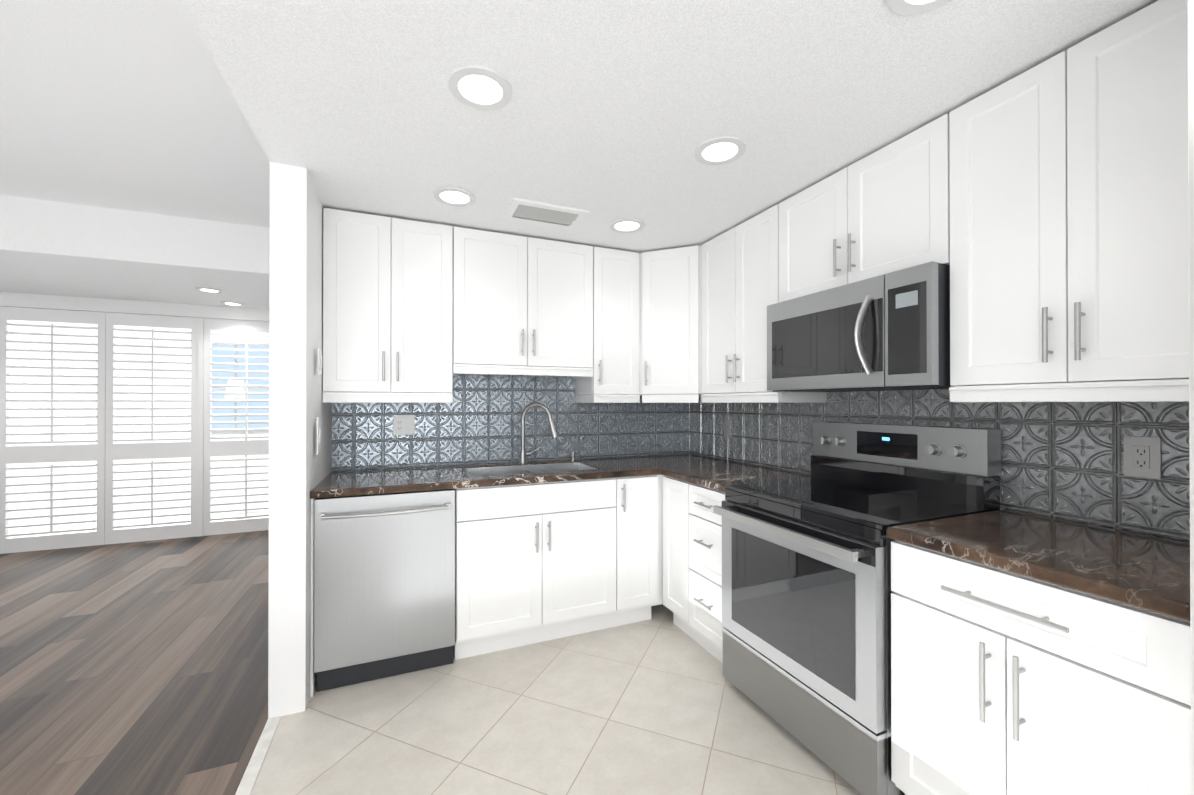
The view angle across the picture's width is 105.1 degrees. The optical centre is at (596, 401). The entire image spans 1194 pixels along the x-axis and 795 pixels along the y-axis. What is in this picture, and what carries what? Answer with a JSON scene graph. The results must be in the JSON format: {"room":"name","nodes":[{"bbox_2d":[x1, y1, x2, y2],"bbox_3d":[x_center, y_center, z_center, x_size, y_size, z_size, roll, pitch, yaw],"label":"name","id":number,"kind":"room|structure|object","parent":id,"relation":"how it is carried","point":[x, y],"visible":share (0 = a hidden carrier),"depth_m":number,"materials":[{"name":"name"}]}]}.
{"room":"kitchen","nodes":[
{"label":"kitchen","id":0,"kind":"room"},
{"bbox_2d":[0,530,268,794],"bbox_3d":[-3.066,1.330,0.389,4.313,0.060,8.210,0,0,-23],"label":"floor","id":1,"kind":"structure","parent":0,"point":[136,668],"depth_m":2.26,"materials":[{"name":"brown wood"}]},
{"bbox_2d":[0,292,268,321],"bbox_3d":[-4.588,0.186,4.207,4.173,2.260,0.100,0,0,-23],"label":"wall","id":2,"kind":"structure","parent":0,"point":[37,301],"depth_m":4.26,"materials":[{"name":"white paint"}]},
{"bbox_2d":[0,306,268,553],"bbox_3d":[-4.869,0.246,4.085,3.560,2.138,0.066,0,0,-23],"label":"window shutters","id":3,"kind":"object","parent":2,"relation":"attached to","point":[200,449],"visible":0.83,"depth_m":4.27,"materials":[{"name":"white wood"}]},
{"bbox_2d":[0,0,269,227],"bbox_3d":[-2.758,-1.377,-0.333,4.313,0.150,6.620,0,0,-23],"label":"ceiling","id":4,"kind":"structure","parent":0,"point":[130,105],"depth_m":2.08,"materials":[{"name":"white paint"}]},
{"bbox_2d":[0,195,269,308],"bbox_3d":[-4.679,-1.189,4.250,4.313,0.490,3.320,0,0,-23],"label":"ceiling beam","id":5,"kind":"structure","parent":0,"point":[58,248],"depth_m":3.23,"materials":[{"name":"white paint"}]},
{"bbox_2d":[195,287,222,292],"bbox_3d":[-3.281,-0.941,3.870,0.180,0.008,0.180,0,0,-23],"label":"recessed light","id":6,"kind":"object","parent":5,"relation":"attached to","point":[207,290],"visible":0.98,"depth_m":3.86,"materials":[{"name":"white"}]},
{"bbox_2d":[221,301,243,305],"bbox_3d":[-3.501,-0.939,4.396,0.180,0.008,0.180,0,0,-23],"label":"recessed light","id":7,"kind":"object","parent":5,"relation":"attached to","point":[231,303],"visible":1,"depth_m":4.39,"materials":[{"name":"white"}]},
{"bbox_2d":[8,502,268,537],"bbox_3d":[-4.987,1.349,4.973,4.313,0.060,1.730,0,0,-23],"label":"floor","id":8,"kind":"structure","parent":0,"point":[119,514],"depth_m":5.16,"materials":[{"name":"white"}]},
{"bbox_2d":[225,380,259,518],"bbox_3d":[-4.079,0.530,5.264,0.330,1.580,0.260,0,0,-23],"label":"floor lamp","id":9,"kind":"object","parent":8,"relation":"on","point":[236,389],"visible":0.42,"depth_m":5.19,"materials":[{"name":"silver metal"}]},
{"bbox_2d":[8,320,268,515],"bbox_3d":[-5.237,-0.053,5.757,4.173,2.750,0.100,0,0,-23],"label":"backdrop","id":10,"kind":"structure","parent":0,"point":[90,372],"depth_m":5.48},
{"bbox_2d":[212,342,268,434],"bbox_3d":[-4.488,-0.177,5.997,1.300,1.200,0.030,0,0,-23],"label":"window","id":11,"kind":"structure","parent":10,"relation":"attached to","point":[237,367],"depth_m":5.94,"materials":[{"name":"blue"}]},
{"bbox_2d":[268,162,330,717],"bbox_3d":[-2.282,-0.059,4.274,0.131,2.750,5.120,0,0,-23],"label":"wall","id":12,"kind":"structure","parent":0,"point":[299,468],"depth_m":1.92,"materials":[{"name":"white paint"}]},
{"bbox_2d":[235,716,281,794],"bbox_3d":[-0.400,1.325,-0.331,0.047,0.064,4.820,0,0,-23],"label":"trim","id":13,"kind":"structure","parent":12,"relation":"attached to","point":[250,776],"depth_m":1.67,"materials":[{"name":"stone"}]},
{"bbox_2d":[317,418,320,453],"bbox_3d":[-1.280,0.157,2.108,0.010,0.165,0.072,0,0,-23],"label":"light switch","id":14,"kind":"object","parent":12,"relation":"attached to","point":[318,435],"visible":1,"depth_m":2.08,"materials":[{"name":"white plastic"}]},
{"bbox_2d":[318,348,321,374],"bbox_3d":[-1.292,-0.186,2.139,0.010,0.118,0.072,0,0,-23],"label":"light switch","id":15,"kind":"object","parent":12,"relation":"attached to","point":[320,361],"visible":1,"depth_m":2.12,"materials":[{"name":"white plastic"}]},
{"bbox_2d":[331,395,683,471],"bbox_3d":[-0.359,-0.064,3.161,2.556,2.750,0.140,0,0,-23],"label":"wall","id":16,"kind":"structure","parent":0,"point":[383,468],"depth_m":2.60,"materials":[{"name":"white paint"}]},
{"bbox_2d":[322,208,452,402],"bbox_3d":[-1.146,-0.485,2.554,0.626,0.983,0.370,0,0,-23],"label":"upper cabinet","id":17,"kind":"object","parent":16,"relation":"attached to","point":[387,306],"visible":1,"depth_m":2.41,"materials":[{"name":"white wood"}]},
{"bbox_2d":[393,415,414,434],"bbox_3d":[-1.154,0.140,2.736,0.118,0.118,0.010,0,0,-23],"label":"double electrical outlet","id":18,"kind":"object","parent":16,"relation":"attached to","point":[403,424],"visible":1,"depth_m":2.73,"materials":[{"name":"white plastic"}]},
{"bbox_2d":[331,374,689,470],"bbox_3d":[-0.398,0.093,3.064,2.406,0.604,0.007,0,0,-23],"label":"backsplash","id":19,"kind":"structure","parent":16,"relation":"attached to","point":[477,420],"depth_m":2.97,"materials":[{"name":"tile"}]},
{"bbox_2d":[452,226,592,378],"bbox_3d":[-0.467,-0.566,2.839,0.840,0.820,0.370,0,0,-23],"label":"upper cabinet","id":20,"kind":"object","parent":16,"relation":"attached to","point":[522,305],"visible":0.9,"depth_m":2.69,"materials":[{"name":"white wood"}]},
{"bbox_2d":[576,246,639,402],"bbox_3d":[0.073,-0.483,3.065,0.324,0.983,0.370,0,0,-23],"label":"upper cabinet","id":21,"kind":"object","parent":16,"relation":"attached to","point":[614,378],"visible":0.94,"depth_m":2.93,"materials":[{"name":"white wood"}]},
{"bbox_2d":[638,245,701,402],"bbox_3d":[0.553,-0.483,3.136,0.610,0.983,0.610,0,0,-23],"label":"upper cabinet","id":22,"kind":"object","parent":16,"relation":"attached to","point":[670,325],"visible":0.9,"depth_m":2.92,"materials":[{"name":"white wood"}]},
{"bbox_2d":[251,604,861,794],"bbox_3d":[0.673,1.331,0.584,2.640,0.060,5.680,0,0,-23],"label":"floor","id":23,"kind":"structure","parent":0,"point":[658,703],"depth_m":1.81,"materials":[{"name":"beige tile"}]},
{"bbox_2d":[314,489,454,691],"bbox_3d":[-1.079,0.870,2.386,0.598,0.871,0.706,0,0,-23],"label":"dishwasher","id":24,"kind":"object","parent":23,"relation":"on","point":[384,585],"visible":1,"depth_m":2.12,"materials":[{"name":"grey metal"}]},
{"bbox_2d":[453,470,621,659],"bbox_3d":[-0.413,0.871,2.715,0.872,0.878,0.630,0,0,-23],"label":"base cabinet","id":25,"kind":"object","parent":23,"relation":"on","point":[540,562],"depth_m":2.42,"materials":[{"name":"white wood"}]},
{"bbox_2d":[622,475,661,624],"bbox_3d":[0.114,0.872,2.936,0.271,0.878,0.630,0,0,-23],"label":"base cabinet","id":26,"kind":"object","parent":23,"relation":"on","point":[641,495],"depth_m":2.67,"materials":[{"name":"white wood"}]},
{"bbox_2d":[662,475,662,603],"bbox_3d":[0.539,0.872,3.114,0.650,0.878,0.630,0,0,-23],"label":"base cabinet","id":27,"kind":"object","parent":23,"relation":"on","point":[662,475],"depth_m":2.73,"materials":[{"name":"white wood"}]},
{"bbox_2d":[310,453,730,498],"bbox_3d":[-0.270,0.412,2.765,2.412,0.035,0.652,0,0,-23],"label":"countertop","id":28,"kind":"structure","parent":27,"relation":"on","point":[426,478],"depth_m":2.47,"materials":[{"name":"brown stone"}]},
{"bbox_2d":[465,462,596,476],"bbox_3d":[-0.386,0.510,2.714,0.726,0.220,0.376,0,0,-23],"label":"sink basin","id":29,"kind":"object","parent":28,"relation":"in","point":[511,470],"visible":0.08,"depth_m":2.88,"materials":[{"name":"metal"}]},
{"bbox_2d":[518,403,557,463],"bbox_3d":[-0.373,0.200,2.896,0.224,0.389,0.187,0,0,-23],"label":"kitchen faucet","id":30,"kind":"object","parent":28,"relation":"on","point":[524,453],"visible":1,"depth_m":2.90,"materials":[{"name":"silver metal"}]},
{"bbox_2d":[570,450,576,460],"bbox_3d":[-0.155,0.360,3.068,0.040,0.072,0.076,0,0,-23],"label":"soap dispenser","id":31,"kind":"object","parent":28,"relation":"on","point":[573,452],"visible":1,"depth_m":3.07,"materials":[{"name":"silver metal"}]},
{"bbox_2d":[658,461,810,491],"bbox_3d":[0.785,0.411,2.525,0.652,0.035,0.583,0,0,-23],"label":"countertop","id":32,"kind":"structure","parent":27,"relation":"on","point":[718,474],"depth_m":2.51,"materials":[{"name":"brown stone"}]},
{"bbox_2d":[663,475,724,662],"bbox_3d":[0.767,0.870,2.546,0.668,0.878,0.634,0,0,-23],"label":"base cabinet","id":33,"kind":"object","parent":23,"relation":"on","point":[692,561],"visible":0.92,"depth_m":2.40,"materials":[{"name":"white wood"}]},
{"bbox_2d":[713,422,1000,794],"bbox_3d":[0.996,0.704,1.879,0.730,1.205,0.758,0,0,-23],"label":"electric range","id":34,"kind":"object","parent":23,"relation":"on","point":[806,593],"visible":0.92,"depth_m":1.70,"materials":[{"name":"metal"}]},
{"bbox_2d":[891,540,1190,794],"bbox_3d":[1.303,0.865,1.266,0.668,0.878,0.597,0,0,-23],"label":"base cabinet","id":35,"kind":"object","parent":23,"relation":"on","point":[1003,682],"visible":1,"depth_m":1.11,"materials":[{"name":"white wood"}]},
{"bbox_2d":[887,509,1189,621],"bbox_3d":[1.313,0.406,1.272,0.646,0.035,0.599,0,0,-23],"label":"countertop","id":36,"kind":"structure","parent":35,"relation":"on","point":[1147,571],"depth_m":1.19,"materials":[{"name":"brown stone"}]},
{"bbox_2d":[1187,0,1193,794],"bbox_3d":[1.430,0.155,0.977,0.660,2.296,0.034,0,0,-23],"label":"panel","id":37,"kind":"object","parent":23,"relation":"on","point":[1190,37],"visible":1,"depth_m":0.86,"materials":[{"name":"white"}]},
{"bbox_2d":[180,0,1157,253],"bbox_3d":[0.651,-1.223,0.586,2.686,0.452,5.680,0,0,-23],"label":"ceiling","id":38,"kind":"structure","parent":0,"point":[609,113],"depth_m":1.46,"materials":[{"name":"white paint"}]},
{"bbox_2d":[433,186,475,206],"bbox_3d":[-0.685,-0.986,2.204,0.196,0.008,0.196,0,0,-23],"label":"recessed light","id":39,"kind":"object","parent":38,"relation":"in","point":[455,196],"visible":0.98,"depth_m":2.20,"materials":[{"name":"white plastic"}]},
{"bbox_2d":[448,65,511,109],"bbox_3d":[-0.368,-0.989,1.448,0.196,0.008,0.196,0,0,-23],"label":"recessed light","id":40,"kind":"object","parent":38,"relation":"in","point":[479,87],"visible":1,"depth_m":1.44,"materials":[{"name":"white plastic"}]},
{"bbox_2d":[503,197,588,229],"bbox_3d":[-0.272,-0.979,2.409,0.400,0.020,0.250,0,0,-23],"label":"ceiling vent","id":41,"kind":"object","parent":38,"relation":"in","point":[534,212],"visible":0.96,"depth_m":2.38,"materials":[{"name":"white plastic"}]},
{"bbox_2d":[610,218,644,232],"bbox_3d":[0.168,-0.984,2.562,0.196,0.008,0.196,0,0,-23],"label":"recessed light","id":42,"kind":"object","parent":38,"relation":"in","point":[627,225],"visible":1,"depth_m":2.56,"materials":[{"name":"white plastic"}]},
{"bbox_2d":[695,136,745,164],"bbox_3d":[0.485,-0.987,1.805,0.196,0.008,0.196,0,0,-23],"label":"recessed light","id":43,"kind":"object","parent":38,"relation":"in","point":[720,150],"visible":1,"depth_m":1.80,"materials":[{"name":"white"}]},
{"bbox_2d":[888,0,952,14],"bbox_3d":[0.794,-0.990,1.067,0.196,0.008,0.196,0,0,-23],"label":"recessed light","id":44,"kind":"object","parent":38,"relation":"in","point":[909,7],"visible":1,"depth_m":1.14,"materials":[{"name":"white"}]},
{"bbox_2d":[691,389,1188,540],"bbox_3d":[1.853,-0.072,1.009,0.140,2.750,5.540,0,0,-23],"label":"wall","id":45,"kind":"structure","parent":0,"point":[999,507],"depth_m":1.65,"materials":[{"name":"white paint"}]},
{"bbox_2d":[724,420,730,437],"bbox_3d":[0.884,0.186,3.105,0.009,0.118,0.072,0,0,-23],"label":"outlet","id":46,"kind":"object","parent":45,"relation":"attached to","point":[727,428],"visible":1,"depth_m":3.10,"materials":[{"name":"grey plastic"}]},
{"bbox_2d":[701,204,825,402],"bbox_3d":[0.906,-0.485,2.606,0.370,0.983,0.634,0,0,-23],"label":"upper cabinet","id":47,"kind":"object","parent":45,"relation":"attached to","point":[740,278],"visible":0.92,"depth_m":2.50,"materials":[{"name":"white wood"}]},
{"bbox_2d":[779,114,949,301],"bbox_3d":[1.177,-0.724,1.960,0.370,0.511,0.764,0,0,-23],"label":"upper cabinet","id":48,"kind":"object","parent":45,"relation":"attached to","point":[884,210],"visible":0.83,"depth_m":1.81,"materials":[{"name":"white wood"}]},
{"bbox_2d":[767,261,950,391],"bbox_3d":[1.125,-0.258,1.936,0.478,0.415,0.756,0,0,-23],"label":"over-the-range microwave","id":49,"kind":"object","parent":48,"relation":"attached to","point":[888,331],"visible":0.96,"depth_m":1.72,"materials":[{"name":"grey metal"}]},
{"bbox_2d":[689,389,1189,540],"bbox_3d":[1.220,0.172,2.326,0.007,0.441,2.616,0,0,-23],"label":"backsplash","id":50,"kind":"structure","parent":45,"relation":"attached to","point":[1064,460],"depth_m":1.58,"materials":[{"name":"tile"}]},
{"bbox_2d":[949,0,1188,401],"bbox_3d":[1.441,-0.490,1.329,0.370,0.983,0.596,0,0,-23],"label":"upper cabinet","id":51,"kind":"object","parent":45,"relation":"attached to","point":[1069,265],"visible":0.98,"depth_m":1.25,"materials":[{"name":"white wood"}]},
{"bbox_2d":[1123,436,1160,478],"bbox_3d":[1.616,0.164,1.357,0.009,0.120,0.074,0,0,-23],"label":"outlet","id":52,"kind":"object","parent":45,"relation":"attached to","point":[1142,456],"visible":1,"depth_m":1.35,"materials":[{"name":"grey plastic"}]}
]}

